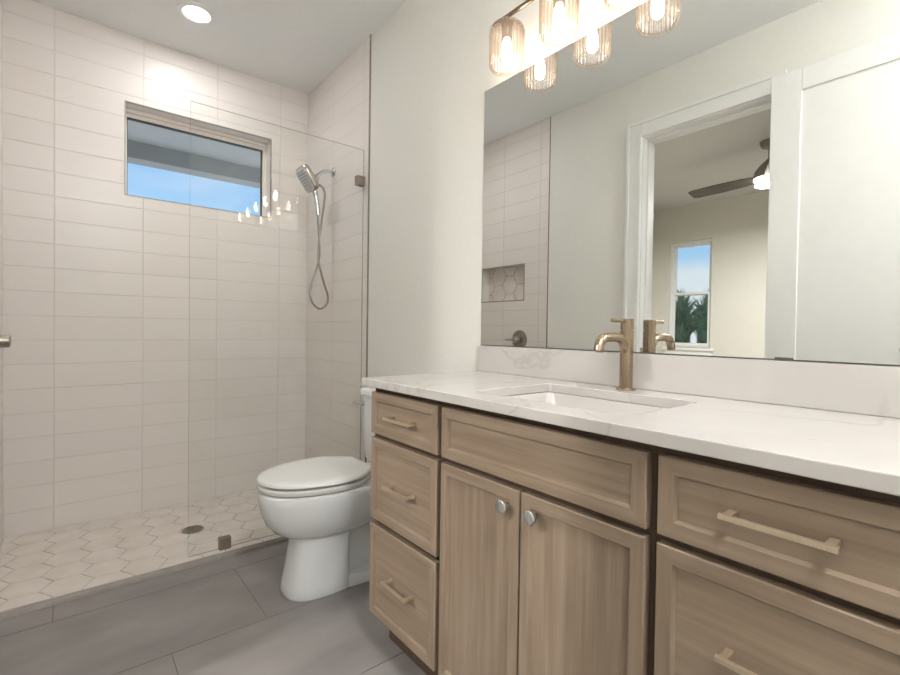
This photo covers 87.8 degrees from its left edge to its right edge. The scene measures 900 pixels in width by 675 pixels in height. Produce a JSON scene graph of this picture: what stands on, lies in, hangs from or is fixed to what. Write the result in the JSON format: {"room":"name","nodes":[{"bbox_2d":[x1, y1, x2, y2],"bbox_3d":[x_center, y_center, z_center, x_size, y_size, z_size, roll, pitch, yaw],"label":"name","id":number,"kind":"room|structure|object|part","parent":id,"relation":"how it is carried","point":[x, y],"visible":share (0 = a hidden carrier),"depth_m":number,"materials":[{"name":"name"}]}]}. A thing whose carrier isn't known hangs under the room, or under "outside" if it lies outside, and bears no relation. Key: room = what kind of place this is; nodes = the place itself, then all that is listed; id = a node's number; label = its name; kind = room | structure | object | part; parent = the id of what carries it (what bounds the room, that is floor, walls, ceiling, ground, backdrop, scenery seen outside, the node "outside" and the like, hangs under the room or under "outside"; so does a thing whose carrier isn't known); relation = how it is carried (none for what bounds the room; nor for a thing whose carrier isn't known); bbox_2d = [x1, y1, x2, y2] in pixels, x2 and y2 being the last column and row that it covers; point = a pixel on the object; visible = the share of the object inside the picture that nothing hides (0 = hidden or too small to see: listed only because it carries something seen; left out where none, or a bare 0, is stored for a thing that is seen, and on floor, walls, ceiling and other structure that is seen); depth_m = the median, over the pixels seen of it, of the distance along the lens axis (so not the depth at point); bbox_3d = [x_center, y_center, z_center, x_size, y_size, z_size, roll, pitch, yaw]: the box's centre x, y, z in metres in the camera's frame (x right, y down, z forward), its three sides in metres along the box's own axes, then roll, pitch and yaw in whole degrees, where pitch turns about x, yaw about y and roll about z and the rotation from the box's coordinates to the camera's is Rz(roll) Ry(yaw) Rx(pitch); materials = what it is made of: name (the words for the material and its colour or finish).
{"room":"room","nodes":[
{"label":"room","id":0,"kind":"room"},
{"bbox_2d":[0,537,287,619],"bbox_3d":[-1.065,1.010,2.118,1.524,0.050,0.018,0,1,-39],"label":"shower curb","id":1,"kind":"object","parent":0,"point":[23,609],"depth_m":1.92,"materials":[{"name":"tile"}]},
{"bbox_2d":[3,0,307,538],"bbox_3d":[-1.689,-0.333,2.774,1.984,2.676,0.160,0,1,-39],"label":"wall","id":2,"kind":"structure","parent":0,"point":[155,358],"depth_m":2.59,"materials":[{"name":"tile"}]},
{"bbox_2d":[0,0,2,547],"bbox_3d":[-1.937,-0.323,1.904,0.100,2.676,0.875,0,1,-39],"label":"shower door","id":3,"kind":"structure","parent":2,"relation":"attached to","point":[1,1],"depth_m":2.22,"materials":[{"name":"clear glass"}]},
{"bbox_2d":[0,334,10,347],"bbox_3d":[-1.779,0.014,1.846,0.070,0.150,0.181,0,1,-39],"label":"shower valve","id":4,"kind":"object","parent":3,"relation":"attached to","point":[5,339],"visible":1,"depth_m":1.83,"materials":[{"name":"metal"}]},
{"bbox_2d":[124,100,271,217],"bbox_3d":[-1.528,-1.044,2.878,0.795,0.517,0.152,0,1,-39],"label":"window","id":5,"kind":"structure","parent":2,"relation":"in","point":[130,114],"depth_m":2.88,"materials":[{"name":"beige plastic"}]},
{"bbox_2d":[0,489,426,674],"bbox_3d":[-0.331,1.047,1.171,1.584,0.068,4.100,0,1,-39],"label":"floor","id":6,"kind":"structure","parent":0,"point":[231,615],"depth_m":1.74,"materials":[{"name":"grey tile"}]},
{"bbox_2d":[181,525,203,533],"bbox_3d":[-1.320,0.985,2.399,0.104,0.004,0.104,0,1,-39],"label":"floor drain","id":7,"kind":"object","parent":6,"relation":"on","point":[192,529],"visible":1,"depth_m":2.40,"materials":[{"name":"silver metal"}]},
{"bbox_2d":[257,386,375,601],"bbox_3d":[-0.458,0.629,2.004,0.705,0.777,0.406,0,1,-39],"label":"toilet","id":8,"kind":"object","parent":6,"relation":"on","point":[321,505],"visible":0.75,"depth_m":1.83,"materials":[{"name":"white ceramic"}]},
{"bbox_3d":[-0.555,0.578,1.920,0.448,0.019,0.372,0,1,-39],"label":"seat","id":9,"kind":"part","parent":8,"relation":"part of","materials":[{"name":"white plastic"}]},
{"bbox_3d":[-0.554,0.549,1.920,0.450,0.021,0.374,0,1,-39],"label":"lid","id":10,"kind":"part","parent":8,"relation":"part of","materials":[{"name":"white plastic"}]},
{"bbox_3d":[-0.510,0.693,1.960,0.564,0.199,0.372,0,1,-39],"label":"bowl","id":11,"kind":"part","parent":8,"relation":"part of","materials":[{"name":"white ceramic"}]},
{"bbox_3d":[-0.436,0.312,2.231,0.034,0.026,0.068,0,1,-39],"label":"flush lever","id":12,"kind":"part","parent":8,"relation":"part of","materials":[{"name":"silver metal"}]},
{"bbox_3d":[-0.251,0.259,2.159,0.188,0.036,0.400,0,1,-39],"label":"tank lid","id":13,"kind":"part","parent":8,"relation":"part of","materials":[{"name":"white ceramic"}]},
{"bbox_3d":[-0.251,0.439,2.164,0.174,0.324,0.380,0,1,-39],"label":"tank","id":14,"kind":"part","parent":8,"relation":"part of","materials":[{"name":"white ceramic"}]},
{"bbox_2d":[369,388,444,674],"bbox_3d":[0.035,0.597,1.548,0.535,0.870,0.368,0,1,-39],"label":"base cabinet","id":15,"kind":"object","parent":6,"relation":"on","point":[406,459],"visible":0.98,"depth_m":1.37,"materials":[{"name":"brown wood"}]},
{"bbox_3d":[-0.157,0.751,1.387,0.035,0.008,0.134,0,1,-39],"label":"handle","id":16,"kind":"part","parent":15,"relation":"part of","materials":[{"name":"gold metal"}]},
{"bbox_3d":[-0.153,0.458,1.382,0.035,0.008,0.134,0,1,-39],"label":"handle","id":17,"kind":"part","parent":15,"relation":"part of","materials":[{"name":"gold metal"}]},
{"bbox_3d":[-0.150,0.248,1.379,0.035,0.008,0.134,0,1,-39],"label":"handle","id":18,"kind":"part","parent":15,"relation":"part of","materials":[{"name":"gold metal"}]},
{"bbox_3d":[-0.143,0.754,1.408,0.012,0.232,0.289,0,1,-39],"label":"panel","id":19,"kind":"part","parent":15,"relation":"part of","materials":[{"name":"brown wood"}]},
{"bbox_3d":[-0.139,0.459,1.403,0.012,0.199,0.289,0,1,-39],"label":"panel","id":20,"kind":"part","parent":15,"relation":"part of","materials":[{"name":"brown wood"}]},
{"bbox_3d":[-0.146,0.754,1.405,0.020,0.295,0.352,0,1,-39],"label":"drawer","id":21,"kind":"part","parent":15,"relation":"part of","materials":[{"name":"brown wood"}]},
{"bbox_3d":[-0.136,0.246,1.399,0.012,0.070,0.289,0,1,-39],"label":"panel","id":22,"kind":"part","parent":15,"relation":"part of","materials":[{"name":"brown wood"}]},
{"bbox_3d":[-0.142,0.459,1.401,0.020,0.262,0.352,0,1,-39],"label":"drawer","id":23,"kind":"part","parent":15,"relation":"part of","materials":[{"name":"brown wood"}]},
{"bbox_3d":[-0.139,0.246,1.397,0.020,0.133,0.352,0,1,-39],"label":"drawer","id":24,"kind":"part","parent":15,"relation":"part of","materials":[{"name":"brown wood"}]},
{"bbox_2d":[362,371,899,495],"bbox_3d":[0.348,0.159,1.171,0.532,0.025,1.361,0,1,-39],"label":"countertop","id":25,"kind":"structure","parent":15,"relation":"on","point":[862,451],"depth_m":0.84,"materials":[{"name":"white stone"}]},
{"bbox_2d":[506,392,668,415],"bbox_3d":[0.319,0.245,1.169,0.340,0.147,0.470,0,1,-39],"label":"sink","id":26,"kind":"object","parent":25,"relation":"in","point":[581,402],"visible":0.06,"depth_m":1.32,"materials":[{"name":"white ceramic"}]},
{"bbox_2d":[593,318,635,390],"bbox_3d":[0.445,0.047,1.267,0.176,0.199,0.053,0,1,-39],"label":"faucet","id":27,"kind":"object","parent":25,"relation":"on","point":[625,339],"visible":1,"depth_m":1.29,"materials":[{"name":"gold metal"}]},
{"bbox_3d":[0.438,0.016,1.260,0.156,0.058,0.025,0,1,-39],"label":"spout","id":28,"kind":"part","parent":27,"relation":"part of","materials":[{"name":"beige metal"}]},
{"bbox_3d":[0.461,-0.046,1.278,0.066,0.011,0.011,0,1,-39],"label":"lever","id":29,"kind":"part","parent":27,"relation":"part of","materials":[{"name":"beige metal"}]},
{"bbox_3d":[0.494,-0.036,1.305,0.036,0.034,0.036,0,1,-39],"label":"handle","id":30,"kind":"part","parent":27,"relation":"part of","materials":[{"name":"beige metal"}]},
{"bbox_2d":[438,402,657,674],"bbox_3d":[0.337,0.607,1.178,0.533,0.870,0.586,0,1,-39],"label":"base cabinet","id":31,"kind":"object","parent":6,"relation":"on","point":[548,531],"visible":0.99,"depth_m":0.98,"materials":[{"name":"brown wood"}]},
{"bbox_3d":[0.070,0.622,1.147,0.012,0.511,0.216,0,1,-39],"label":"panel","id":32,"kind":"part","parent":31,"relation":"part of","materials":[{"name":"brown wood"}]},
{"bbox_3d":[0.067,0.622,1.145,0.020,0.574,0.279,0,1,-39],"label":"door","id":33,"kind":"part","parent":31,"relation":"part of","materials":[{"name":"brown wood"}]},
{"bbox_3d":[0.120,0.376,1.044,0.026,0.031,0.031,0,1,-39],"label":"knob","id":34,"kind":"part","parent":31,"relation":"part of","materials":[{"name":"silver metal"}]},
{"bbox_3d":[0.172,0.376,0.980,0.026,0.031,0.031,0,1,-39],"label":"knob","id":35,"kind":"part","parent":31,"relation":"part of","materials":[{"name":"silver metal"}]},
{"bbox_3d":[0.166,0.257,1.029,0.012,0.070,0.505,0,1,-39],"label":"panel","id":36,"kind":"part","parent":31,"relation":"part of","materials":[{"name":"brown wood"}]},
{"bbox_3d":[0.251,0.628,0.925,0.012,0.511,0.221,0,1,-39],"label":"panel","id":37,"kind":"part","parent":31,"relation":"part of","materials":[{"name":"brown wood"}]},
{"bbox_3d":[0.248,0.628,0.923,0.020,0.574,0.284,0,1,-39],"label":"door","id":38,"kind":"part","parent":31,"relation":"part of","materials":[{"name":"brown wood"}]},
{"bbox_2d":[653,446,899,674],"bbox_3d":[0.639,0.618,0.806,0.535,0.870,0.371,0,1,-39],"label":"base cabinet","id":39,"kind":"object","parent":6,"relation":"on","point":[760,571],"visible":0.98,"depth_m":0.66,"materials":[{"name":"brown wood"}]},
{"bbox_3d":[0.447,0.474,0.647,0.035,0.008,0.140,0,1,-39],"label":"handle","id":40,"kind":"part","parent":39,"relation":"part of","materials":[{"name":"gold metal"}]},
{"bbox_3d":[0.464,0.480,0.657,0.020,0.262,0.354,0,1,-39],"label":"drawer","id":41,"kind":"part","parent":39,"relation":"part of","materials":[{"name":"brown wood"}]},
{"bbox_3d":[0.450,0.264,0.643,0.035,0.008,0.140,0,1,-39],"label":"handle","id":42,"kind":"part","parent":39,"relation":"part of","materials":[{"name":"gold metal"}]},
{"bbox_3d":[0.467,0.480,0.660,0.012,0.199,0.291,0,1,-39],"label":"panel","id":43,"kind":"part","parent":39,"relation":"part of","materials":[{"name":"brown wood"}]},
{"bbox_3d":[0.470,0.267,0.656,0.012,0.070,0.291,0,1,-39],"label":"panel","id":44,"kind":"part","parent":39,"relation":"part of","materials":[{"name":"brown wood"}]},
{"bbox_2d":[31,0,406,94],"bbox_3d":[-0.280,-1.686,1.239,1.744,0.120,4.260,0,1,-39],"label":"ceiling","id":45,"kind":"structure","parent":0,"point":[295,45],"depth_m":2.51,"materials":[{"name":"paint"}]},
{"bbox_2d":[177,1,215,24],"bbox_3d":[-1.298,-1.656,2.395,0.176,0.007,0.176,0,1,-39],"label":"recessed light","id":46,"kind":"object","parent":45,"relation":"in","point":[196,13],"visible":1,"depth_m":2.38,"materials":[{"name":"paint"}]},
{"bbox_2d":[367,0,896,462],"bbox_3d":[0.580,-0.277,1.318,0.012,2.676,3.235,0,1,-39],"label":"wall","id":47,"kind":"structure","parent":0,"point":[431,74],"depth_m":2.10,"materials":[{"name":"white paint"}]},
{"bbox_2d":[305,36,369,461],"bbox_3d":[-0.719,-0.322,2.909,0.014,2.676,0.857,0,1,-39],"label":"wall tile","id":48,"kind":"structure","parent":47,"relation":"attached to","point":[338,107],"depth_m":2.85,"materials":[{"name":"white tile"}]},
{"bbox_2d":[218,175,364,550],"bbox_3d":[-0.824,-0.028,2.347,0.860,2.029,0.032,0,1,-39],"label":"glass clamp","id":49,"kind":"object","parent":48,"relation":"attached to","point":[224,542],"visible":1,"depth_m":2.19,"materials":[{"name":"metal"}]},
{"bbox_2d":[296,164,335,309],"bbox_3d":[-0.814,-0.613,2.840,0.222,0.886,0.144,0,1,-39],"label":"shower","id":50,"kind":"object","parent":48,"relation":"attached to","point":[309,181],"visible":1,"depth_m":2.83,"materials":[{"name":"silver metal"}]},
{"bbox_3d":[-0.817,-0.832,2.832,0.070,0.177,0.040,0,1,-39],"label":"hand shower handle","id":51,"kind":"part","parent":50,"relation":"part of","materials":[{"name":"silver metal"}]},
{"bbox_3d":[-0.774,-0.999,2.862,0.114,0.074,0.021,0,1,-39],"label":"shower arm","id":52,"kind":"part","parent":50,"relation":"part of","materials":[{"name":"silver metal"}]},
{"bbox_2d":[490,0,533,61],"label":"vanity light","id":53,"kind":"object","parent":47,"relation":"attached to","point":[505,22],"depth_m":1.61,"materials":[{"name":"beige metal"}]},
{"bbox_2d":[501,17,512,41],"bbox_3d":[0.199,-1.073,1.627,0.042,0.079,0.042,0,1,-39],"label":"socket","id":54,"kind":"object","parent":53,"relation":"attached to","point":[506,24],"depth_m":1.61,"materials":[{"name":"beige metal"}]},
{"bbox_3d":[0.198,-1.013,1.628,0.123,0.154,0.124,0,1,-39],"label":"lamp shade","id":55,"kind":"part","parent":53,"relation":"part of","materials":[{"name":"clear glass"}]},
{"bbox_3d":[0.197,-0.997,1.628,0.035,0.072,0.035,0,1,-39],"label":"bulb","id":56,"kind":"part","parent":53,"relation":"part of","materials":[{"name":"white glass"}]},
{"bbox_2d":[553,0,565,30],"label":"vanity light","id":57,"kind":"object","parent":47,"relation":"attached to","point":[559,14],"depth_m":1.44,"materials":[{"name":"white glass"}]},
{"bbox_3d":[0.339,-0.993,1.454,0.035,0.072,0.035,0,1,-39],"label":"bulb","id":58,"kind":"part","parent":57,"relation":"part of","materials":[{"name":"white glass"}]},
{"bbox_2d":[553,0,565,8],"bbox_3d":[0.340,-1.068,1.453,0.042,0.079,0.042,0,1,-39],"label":"socket","id":59,"kind":"object","parent":57,"relation":"attached to","point":[557,4],"depth_m":1.44,"materials":[{"name":"beige metal"}]},
{"bbox_3d":[0.340,-1.008,1.454,0.123,0.154,0.124,0,1,-39],"label":"lamp shade","id":60,"kind":"part","parent":57,"relation":"part of","materials":[{"name":"clear glass"}]},
{"bbox_2d":[478,345,899,417],"bbox_3d":[0.547,0.096,1.332,0.020,0.100,1.361,0,1,-39],"label":"backsplash","id":61,"kind":"structure","parent":47,"relation":"attached to","point":[873,390],"depth_m":1.15,"materials":[{"name":"white stone"}]},
{"bbox_2d":[480,0,899,366],"bbox_3d":[0.547,-0.455,1.341,0.010,1.000,1.319,0,1,-39],"label":"wall mirror","id":62,"kind":"object","parent":47,"relation":"attached to","point":[721,178],"visible":1,"depth_m":1.20,"materials":[{"name":"silver mirror"}]},
{"bbox_3d":[0.368,-0.286,1.704,0.148,2.676,4.100,0,1,-39],"label":"wall","id":63,"kind":"structure","parent":0,"visible":0},
{"bbox_2d":[365,34,371,462],"bbox_3d":[-0.447,-0.322,2.572,0.018,2.656,0.008,0,1,-39],"label":"trim","id":64,"kind":"structure","parent":63,"relation":"attached to","point":[370,34],"depth_m":2.56,"materials":[{"name":"metal"}]},
{"label":"outside","id":65,"kind":"structure","parent":0,"visible":0},
{"bbox_2d":[127,140,259,188],"bbox_3d":[-2.369,-1.369,3.345,9.000,0.171,0.150,0,1,-39],"label":"beam","id":66,"kind":"structure","parent":65,"point":[139,153],"depth_m":3.58,"materials":[{"name":"paint"}]},
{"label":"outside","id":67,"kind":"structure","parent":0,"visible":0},
{"bbox_2d":[128,120,259,168],"bbox_3d":[-2.094,-1.411,3.007,9.000,0.028,0.760,0,1,-39],"label":"soffit","id":68,"kind":"structure","parent":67,"point":[139,132],"depth_m":3.40,"materials":[{"name":"paint"}]}
]}

